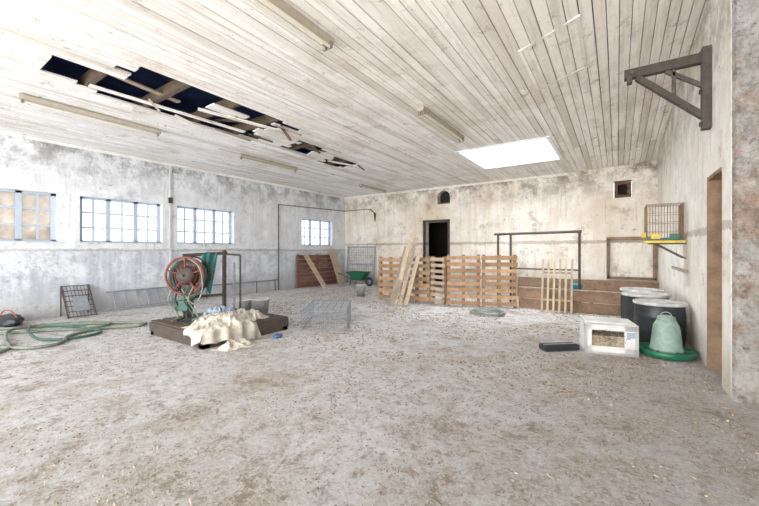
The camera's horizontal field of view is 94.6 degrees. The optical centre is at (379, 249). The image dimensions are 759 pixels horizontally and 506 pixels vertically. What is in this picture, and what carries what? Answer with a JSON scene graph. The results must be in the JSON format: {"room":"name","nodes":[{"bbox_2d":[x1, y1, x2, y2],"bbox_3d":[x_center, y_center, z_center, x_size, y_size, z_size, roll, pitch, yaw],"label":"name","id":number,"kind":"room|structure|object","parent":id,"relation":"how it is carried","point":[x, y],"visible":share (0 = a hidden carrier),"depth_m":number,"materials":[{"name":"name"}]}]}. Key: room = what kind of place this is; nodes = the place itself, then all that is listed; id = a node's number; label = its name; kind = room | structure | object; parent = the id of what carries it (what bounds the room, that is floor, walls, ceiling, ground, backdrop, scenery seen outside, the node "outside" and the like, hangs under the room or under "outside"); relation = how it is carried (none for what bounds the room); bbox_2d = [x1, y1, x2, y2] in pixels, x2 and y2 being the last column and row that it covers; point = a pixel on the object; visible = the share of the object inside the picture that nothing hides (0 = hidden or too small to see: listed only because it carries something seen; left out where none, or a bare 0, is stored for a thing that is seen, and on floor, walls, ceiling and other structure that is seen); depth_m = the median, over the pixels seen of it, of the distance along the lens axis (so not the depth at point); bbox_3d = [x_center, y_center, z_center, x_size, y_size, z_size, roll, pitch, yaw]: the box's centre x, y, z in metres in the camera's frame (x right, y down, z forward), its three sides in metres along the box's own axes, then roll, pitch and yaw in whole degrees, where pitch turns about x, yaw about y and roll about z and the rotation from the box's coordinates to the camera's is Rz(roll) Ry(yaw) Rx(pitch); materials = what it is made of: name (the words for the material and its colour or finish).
{"room":"barn interior","nodes":[
{"label":"barn interior","id":0,"kind":"room"},
{"bbox_2d":[0,134,344,319],"bbox_3d":[-6.331,-0.485,9.655,0.380,3.970,16.870,0,0,34],"label":"wall","id":1,"kind":"structure","parent":0,"point":[32,274],"depth_m":9.14,"materials":[{"name":"paint"}]},
{"bbox_2d":[0,189,57,241],"bbox_3d":[-7.866,-0.730,7.223,0.250,1.100,1.880,0,0,34],"label":"window","id":2,"kind":"structure","parent":1,"relation":"in","point":[25,216],"depth_m":7.64,"materials":[{"name":"paint"}]},
{"bbox_2d":[80,196,162,243],"bbox_3d":[-6.625,-0.730,9.052,0.250,1.100,1.880,0,0,34],"label":"window","id":3,"kind":"structure","parent":1,"relation":"in","point":[107,213],"depth_m":9.08,"materials":[{"name":"paint"}]},
{"bbox_2d":[168,166,172,301],"bbox_3d":[-5.906,-0.440,9.893,0.055,3.880,0.100,0,0,34],"label":"wall post","id":4,"kind":"object","parent":1,"relation":"attached to","point":[170,199],"visible":0.82,"depth_m":9.89,"materials":[{"name":"metal"}]},
{"bbox_2d":[0,130,344,198],"bbox_3d":[-6.241,-2.415,9.414,0.040,0.070,16.570,0,0,34],"label":"trim","id":5,"kind":"structure","parent":1,"relation":"attached to","point":[1,132],"depth_m":9.30,"materials":[{"name":"white wood"}]},
{"bbox_2d":[177,206,234,244],"bbox_3d":[-5.393,-0.730,10.868,0.250,1.100,1.870,0,0,34],"label":"window","id":6,"kind":"structure","parent":1,"relation":"in","point":[213,221],"depth_m":10.91,"materials":[{"name":"paint"}]},
{"bbox_2d":[302,219,332,245],"bbox_3d":[-2.684,-0.730,14.861,0.250,1.100,1.880,0,0,34],"label":"window","id":7,"kind":"structure","parent":1,"relation":"in","point":[309,228],"depth_m":15.09,"materials":[{"name":"paint"}]},
{"bbox_2d":[278,204,375,289],"bbox_3d":[-1.968,-0.158,14.170,1.770,3.316,3.916,0,0,34],"label":"conduit","id":8,"kind":"object","parent":1,"relation":"attached to","point":[278,204],"visible":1,"depth_m":13.09,"materials":[{"name":"metal"}]},
{"bbox_2d":[0,0,707,196],"bbox_3d":[-0.603,-3.919,5.406,13.861,3.018,16.866,0,0,34],"label":"ceiling","id":9,"kind":"structure","parent":0,"point":[357,100],"depth_m":5.06,"materials":[{"name":"white wood"}]},
{"bbox_2d":[17,93,161,135],"bbox_3d":[-5.054,-2.373,6.300,0.120,0.125,2.050,0,0,34],"label":"lamp","id":10,"kind":"object","parent":9,"relation":"attached to","point":[24,98],"visible":1,"depth_m":6.10,"materials":[{"name":"white plastic"}]},
{"bbox_2d":[77,65,364,169],"bbox_3d":[-2.223,-2.427,7.499,2.300,0.445,6.523,0,0,34],"label":"boards","id":11,"kind":"object","parent":9,"relation":"attached to","point":[91,77],"visible":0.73,"depth_m":6.27,"materials":[{"name":"grey wood"}]},
{"bbox_2d":[238,154,297,171],"bbox_3d":[-3.016,-2.373,9.660,0.120,0.125,1.900,0,0,34],"label":"lamp","id":12,"kind":"object","parent":9,"relation":"attached to","point":[242,156],"visible":1,"depth_m":9.52,"materials":[{"name":"white plastic"}]},
{"bbox_2d":[251,0,333,51],"bbox_3d":[-0.936,-2.373,3.536,0.130,0.125,1.300,0,0,34],"label":"lamp","id":13,"kind":"object","parent":9,"relation":"attached to","point":[280,6],"visible":1,"depth_m":3.62,"materials":[{"name":"white plastic"}]},
{"bbox_2d":[359,184,386,192],"bbox_3d":[-0.235,-2.373,13.634,0.120,0.125,1.700,0,0,34],"label":"lamp","id":14,"kind":"object","parent":9,"relation":"attached to","point":[360,185],"visible":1,"depth_m":13.48,"materials":[{"name":"white plastic"}]},
{"bbox_2d":[417,106,463,141],"bbox_3d":[1.226,-2.373,6.721,0.130,0.125,1.900,0,0,34],"label":"lamp","id":15,"kind":"object","parent":9,"relation":"attached to","point":[422,109],"visible":1,"depth_m":6.51,"materials":[{"name":"white plastic"}]},
{"bbox_2d":[41,0,693,166],"bbox_3d":[-0.552,-3.040,5.553,14.550,1.180,17.170,0,0,34],"label":"roof","id":16,"kind":"structure","parent":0,"point":[191,98],"depth_m":7.69,"materials":[{"name":"wood"}]},
{"bbox_2d":[455,94,562,169],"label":"window","id":17,"kind":"structure","parent":16,"relation":"attached to","point":[541,149],"depth_m":9.80,"materials":[{"name":"white glass"}]},
{"bbox_2d":[0,282,758,505],"bbox_3d":[0.085,1.560,6.510,14.570,0.120,19.470,0,0,34],"label":"floor","id":18,"kind":"structure","parent":0,"point":[252,467],"depth_m":3.08,"materials":[{"name":"grey concrete"}]},
{"bbox_2d":[0,310,24,326],"bbox_3d":[-7.308,1.335,6.921,0.714,0.321,0.413,0,0,34],"label":"tool bag","id":19,"kind":"object","parent":18,"relation":"on","point":[7,320],"visible":0.98,"depth_m":6.80,"materials":[{"name":"black fabric"}]},
{"bbox_2d":[0,321,146,353],"bbox_3d":[-6.006,1.446,6.374,3.130,0.102,2.647,0,0,34],"label":"garden hose","id":20,"kind":"object","parent":18,"relation":"on","point":[71,325],"visible":1,"depth_m":6.39,"materials":[{"name":"green rubber"}]},
{"bbox_2d":[60,284,97,318],"bbox_3d":[-6.839,1.155,7.964,0.566,0.690,0.532,0,0,34],"label":"wire rack","id":21,"kind":"object","parent":18,"relation":"on","point":[81,303],"visible":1,"depth_m":7.92,"materials":[{"name":"metal"}]},
{"bbox_2d":[106,286,201,309],"bbox_3d":[-6.002,1.240,9.481,0.290,0.435,2.250,0,0,34],"label":"ladder","id":22,"kind":"object","parent":18,"relation":"on","point":[156,288],"visible":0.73,"depth_m":9.09,"materials":[{"name":"metal"}]},
{"bbox_2d":[149,250,287,349],"bbox_3d":[-2.914,0.750,6.412,1.763,1.500,1.660,0,0,34],"label":"hose reel","id":23,"kind":"object","parent":18,"relation":"on","point":[187,271],"visible":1,"depth_m":6.31,"materials":[{"name":"brown wood"}]},
{"bbox_2d":[192,305,235,319],"bbox_3d":[-2.889,1.124,6.356,0.808,0.247,0.767,0,0,34],"label":"sack","id":24,"kind":"object","parent":23,"relation":"on","point":[221,308],"visible":0.37,"depth_m":6.30,"materials":[{"name":"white plastic"}]},
{"bbox_2d":[181,311,261,345],"bbox_3d":[-2.655,1.259,5.792,0.893,0.464,1.143,0,0,34],"label":"sack","id":25,"kind":"object","parent":23,"relation":"on","point":[218,327],"visible":0.99,"depth_m":5.52,"materials":[{"name":"beige fabric"}]},
{"bbox_2d":[236,308,268,320],"bbox_3d":[-2.459,1.157,6.441,0.803,0.182,0.732,0,0,34],"label":"sack","id":26,"kind":"object","parent":23,"relation":"on","point":[251,314],"visible":0.64,"depth_m":6.36,"materials":[{"name":"beige fabric"}]},
{"bbox_2d":[212,337,258,352],"bbox_3d":[-2.212,1.431,5.392,0.363,0.135,0.622,0,0,34],"label":"sack","id":27,"kind":"object","parent":18,"relation":"on","point":[231,345],"visible":1,"depth_m":5.32,"materials":[{"name":"beige fabric"}]},
{"bbox_2d":[203,279,277,298],"bbox_3d":[-4.563,1.289,11.797,0.044,0.422,2.800,0,0,34],"label":"pipe","id":28,"kind":"object","parent":18,"relation":"on","point":[273,279],"visible":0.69,"depth_m":12.04,"materials":[{"name":"metal"}]},
{"bbox_2d":[237,298,251,309],"bbox_3d":[-3.112,1.320,8.094,0.368,0.360,0.360,0,0,34],"label":"plastic bucket","id":29,"kind":"object","parent":18,"relation":"on","point":[246,303],"visible":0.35,"depth_m":7.98,"materials":[{"name":"grey plastic"}]},
{"bbox_2d":[250,297,269,312],"bbox_3d":[-2.670,1.290,7.854,0.432,0.420,0.424,0,0,34],"label":"plastic bucket","id":30,"kind":"object","parent":18,"relation":"on","point":[261,304],"visible":0.7,"depth_m":7.71,"materials":[{"name":"grey plastic"}]},
{"bbox_2d":[272,334,282,337],"bbox_3d":[-1.740,1.466,5.991,0.129,0.060,0.180,0,0,17],"label":"rag","id":31,"kind":"object","parent":18,"relation":"on","point":[275,335],"visible":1,"depth_m":5.94,"materials":[{"name":"fabric"}]},
{"bbox_2d":[303,254,326,287],"bbox_3d":[-2.555,0.835,13.910,0.918,1.367,0.231,0,0,9],"label":"leaning board","id":32,"kind":"object","parent":18,"relation":"on","point":[306,256],"visible":1,"depth_m":13.89,"materials":[{"name":"brown wood"}]},
{"bbox_2d":[296,254,336,287],"bbox_3d":[-2.596,0.830,14.656,0.075,1.320,2.350,0,0,34],"label":"slatted panel","id":33,"kind":"object","parent":18,"relation":"on","point":[314,258],"visible":0.7,"depth_m":14.48,"materials":[{"name":"brown wood"}]},
{"bbox_2d":[301,300,350,329],"bbox_3d":[-1.061,1.319,7.306,0.862,0.357,1.462,0,0,-2],"label":"wire crate","id":34,"kind":"object","parent":18,"relation":"on","point":[307,310],"visible":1,"depth_m":6.83,"materials":[{"name":"grey metal"}]},
{"bbox_2d":[328,249,345,284],"bbox_3d":[-1.855,0.720,15.217,0.657,1.572,0.419,0,0,24],"label":"leaning board","id":35,"kind":"object","parent":18,"relation":"on","point":[332,253],"visible":1,"depth_m":15.19,"materials":[{"name":"brown wood"}]},
{"bbox_2d":[338,271,372,285],"bbox_3d":[-0.947,1.204,14.782,1.648,0.600,0.564,0,0,34],"label":"wheelbarrow","id":36,"kind":"object","parent":18,"relation":"on","point":[355,275],"visible":0.99,"depth_m":14.54,"materials":[{"name":"green metal"}]},
{"bbox_2d":[346,246,375,284],"bbox_3d":[-0.840,0.668,15.592,1.560,1.666,0.140,0,0,34],"label":"mesh panel","id":37,"kind":"object","parent":18,"relation":"on","point":[348,247],"visible":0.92,"depth_m":15.56,"materials":[{"name":"grey metal"}]},
{"bbox_2d":[356,284,366,296],"bbox_3d":[-0.600,1.310,11.404,0.368,0.380,0.360,0,0,34],"label":"plastic bucket","id":38,"kind":"object","parent":18,"relation":"on","point":[360,288],"visible":1,"depth_m":11.28,"materials":[{"name":"grey plastic"}]},
{"bbox_2d":[0,286,758,505],"bbox_3d":[-0.095,1.488,7.509,10.448,0.023,11.744,0,0,34],"label":"litter","id":39,"kind":"object","parent":18,"relation":"on","point":[400,309],"visible":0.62,"depth_m":3.73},
{"bbox_2d":[378,256,430,301],"bbox_3d":[0.718,0.830,10.259,1.612,1.300,0.146,0,0,24],"label":"fence","id":40,"kind":"object","parent":18,"relation":"on","point":[417,285],"visible":0.6,"depth_m":10.21,"materials":[{"name":"brown wood"}]},
{"bbox_2d":[430,256,446,304],"bbox_3d":[1.640,0.830,9.704,0.130,1.300,0.573,0,0,-34],"label":"gate","id":41,"kind":"object","parent":40,"relation":"attached to","point":[433,259],"visible":0.96,"depth_m":9.62,"materials":[{"name":"brown wood"}]},
{"bbox_2d":[389,232,421,305],"bbox_3d":[0.702,0.494,9.673,0.620,1.998,0.904,0,0,34],"label":"planks","id":42,"kind":"object","parent":18,"relation":"on","point":[405,264],"visible":1,"depth_m":9.65,"materials":[{"name":"beige wood"}]},
{"bbox_2d":[447,254,517,307],"bbox_3d":[2.675,0.800,9.193,1.788,1.360,0.136,0,0,12],"label":"pallet","id":43,"kind":"object","parent":18,"relation":"on","point":[498,264],"visible":1,"depth_m":9.12,"materials":[{"name":"brown wood"}]},
{"bbox_2d":[470,308,505,315],"bbox_3d":[2.523,1.452,8.178,0.824,0.097,0.787,0,0,34],"label":"coil","id":44,"kind":"object","parent":18,"relation":"on","point":[493,311],"visible":1,"depth_m":8.11,"materials":[{"name":"grey metal"}]},
{"bbox_2d":[494,230,581,301],"bbox_3d":[4.275,0.502,9.495,2.148,1.995,0.685,0,0,34],"label":"frame","id":45,"kind":"object","parent":18,"relation":"on","point":[579,232],"visible":0.7,"depth_m":9.04,"materials":[{"name":"metal"}]},
{"bbox_2d":[541,259,572,313],"bbox_3d":[4.240,0.849,8.368,0.705,1.284,0.242,0,0,26],"label":"gate","id":46,"kind":"object","parent":18,"relation":"on","point":[547,272],"visible":1,"depth_m":8.36,"materials":[{"name":"brown wood"}]},
{"bbox_2d":[539,342,579,351],"bbox_3d":[2.695,1.446,5.253,0.540,0.097,0.180,0,0,-8],"label":"trough","id":47,"kind":"object","parent":18,"relation":"on","point":[556,346],"visible":1,"depth_m":5.19,"materials":[{"name":"black plastic"}]},
{"bbox_2d":[570,283,582,302],"bbox_3d":[5.024,1.180,8.918,0.284,0.640,0.276,0,0,34],"label":"bucket","id":48,"kind":"object","parent":18,"relation":"on","point":[575,285],"visible":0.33,"depth_m":8.82,"materials":[{"name":"plastic"}]},
{"bbox_2d":[517,277,658,295],"bbox_3d":[6.138,1.190,10.621,3.630,0.620,0.430,0,0,34],"label":"ledge","id":49,"kind":"object","parent":18,"relation":"on","point":[597,285],"visible":0.46,"depth_m":10.32,"materials":[{"name":"brown wood"}]},
{"bbox_2d":[519,286,668,315],"bbox_3d":[4.905,1.230,8.297,3.040,0.550,0.120,0,0,34],"label":"wall","id":50,"kind":"structure","parent":18,"relation":"on","point":[588,296],"depth_m":8.34,"materials":[{"name":"brown wood"}]},
{"bbox_2d":[579,315,638,357],"bbox_3d":[3.358,1.259,5.141,0.664,0.483,0.506,0,0,20],"label":"box","id":51,"kind":"object","parent":18,"relation":"on","point":[597,335],"visible":1,"depth_m":5.04,"materials":[{"name":"plastic"}]},
{"bbox_2d":[620,287,663,317],"bbox_3d":[5.261,1.136,7.041,0.714,0.728,0.714,0,0,34],"label":"drum","id":52,"kind":"object","parent":18,"relation":"on","point":[622,289],"visible":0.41,"depth_m":7.05,"materials":[{"name":"white plastic"}]},
{"bbox_2d":[621,291,670,322],"bbox_3d":[4.811,1.136,6.343,0.714,0.728,0.714,0,0,34],"label":"drum","id":53,"kind":"object","parent":18,"relation":"on","point":[628,296],"visible":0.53,"depth_m":6.27,"materials":[{"name":"black plastic"}]},
{"bbox_2d":[633,298,687,346],"bbox_3d":[4.495,1.156,5.627,0.693,0.688,0.693,0,0,34],"label":"drum","id":54,"kind":"object","parent":18,"relation":"on","point":[646,310],"visible":0.71,"depth_m":5.46,"materials":[{"name":"black plastic"}]},
{"bbox_2d":[639,312,696,361],"bbox_3d":[4.085,1.190,4.987,0.660,0.621,0.660,0,0,34],"label":"pet feeder","id":55,"kind":"object","parent":18,"relation":"on","point":[665,343],"visible":0.98,"depth_m":4.86,"materials":[{"name":"green plastic"}]},
{"bbox_2d":[429,222,447,282],"bbox_3d":[3.004,0.000,14.935,3.400,3.000,2.250,0,0,34],"label":"doorway","id":56,"kind":"structure","parent":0,"point":[438,232],"depth_m":16.34,"materials":[{"name":"black"}]},
{"bbox_2d":[345,146,657,288],"bbox_3d":[4.157,-0.725,12.582,14.450,4.450,0.350,0,0,34],"label":"wall","id":57,"kind":"structure","parent":0,"point":[585,201],"depth_m":11.79,"materials":[{"name":"paint"}]},
{"bbox_2d":[423,219,449,283],"bbox_3d":[2.226,0.160,13.699,1.140,2.680,0.090,0,0,34],"label":"trim","id":58,"kind":"structure","parent":57,"relation":"attached to","point":[441,220],"depth_m":13.94,"materials":[{"name":"wood"}]},
{"bbox_2d":[345,173,567,198],"bbox_3d":[2.177,-2.415,13.689,9.170,0.070,0.040,0,0,34],"label":"trim","id":59,"kind":"structure","parent":57,"relation":"attached to","point":[561,174],"depth_m":12.98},
{"bbox_2d":[614,181,630,197],"bbox_3d":[7.279,-1.798,10.478,0.420,0.484,0.285,0,0,34],"label":"air vent","id":60,"kind":"object","parent":57,"relation":"in","point":[621,189],"visible":0.95,"depth_m":10.46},
{"bbox_2d":[606,236,656,280],"bbox_3d":[7.298,0.237,10.166,1.180,1.245,0.090,0,0,34],"label":"frame","id":61,"kind":"object","parent":57,"relation":"attached to","point":[608,239],"visible":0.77,"depth_m":10.17,"materials":[{"name":"brown wood"}]},
{"bbox_2d":[658,0,758,405],"bbox_3d":[6.021,-1.000,6.418,0.858,5.000,7.757,0,0,34],"label":"wall","id":62,"kind":"structure","parent":0,"point":[689,155],"depth_m":3.74,"materials":[{"name":"paint"}]},
{"bbox_2d":[641,202,685,258],"bbox_3d":[4.910,-0.317,6.073,0.585,0.931,0.585,0,0,34],"label":"cage","id":63,"kind":"object","parent":62,"relation":"attached to","point":[655,238],"visible":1,"depth_m":5.92,"materials":[{"name":"yellow metal"}]},
{"bbox_2d":[624,45,711,130],"bbox_3d":[3.683,-1.980,4.510,0.870,1.000,0.160,0,0,34],"label":"wall bracket","id":64,"kind":"object","parent":62,"relation":"attached to","point":[703,58],"visible":1,"depth_m":4.37,"materials":[{"name":"brown wood"}]},
{"bbox_2d":[672,266,687,272],"bbox_3d":[5.430,0.350,6.346,0.030,0.050,1.800,0,0,34],"label":"batten","id":65,"kind":"object","parent":62,"relation":"attached to","point":[673,267],"visible":1,"depth_m":6.12,"materials":[{"name":"grey wood"}]},
{"bbox_2d":[707,167,721,370],"bbox_3d":[4.066,0.295,4.042,0.310,2.410,0.715,0,0,34],"label":"door","id":66,"kind":"structure","parent":62,"relation":"attached to","point":[714,181],"depth_m":4.36,"materials":[{"name":"brown wood"}]}
]}

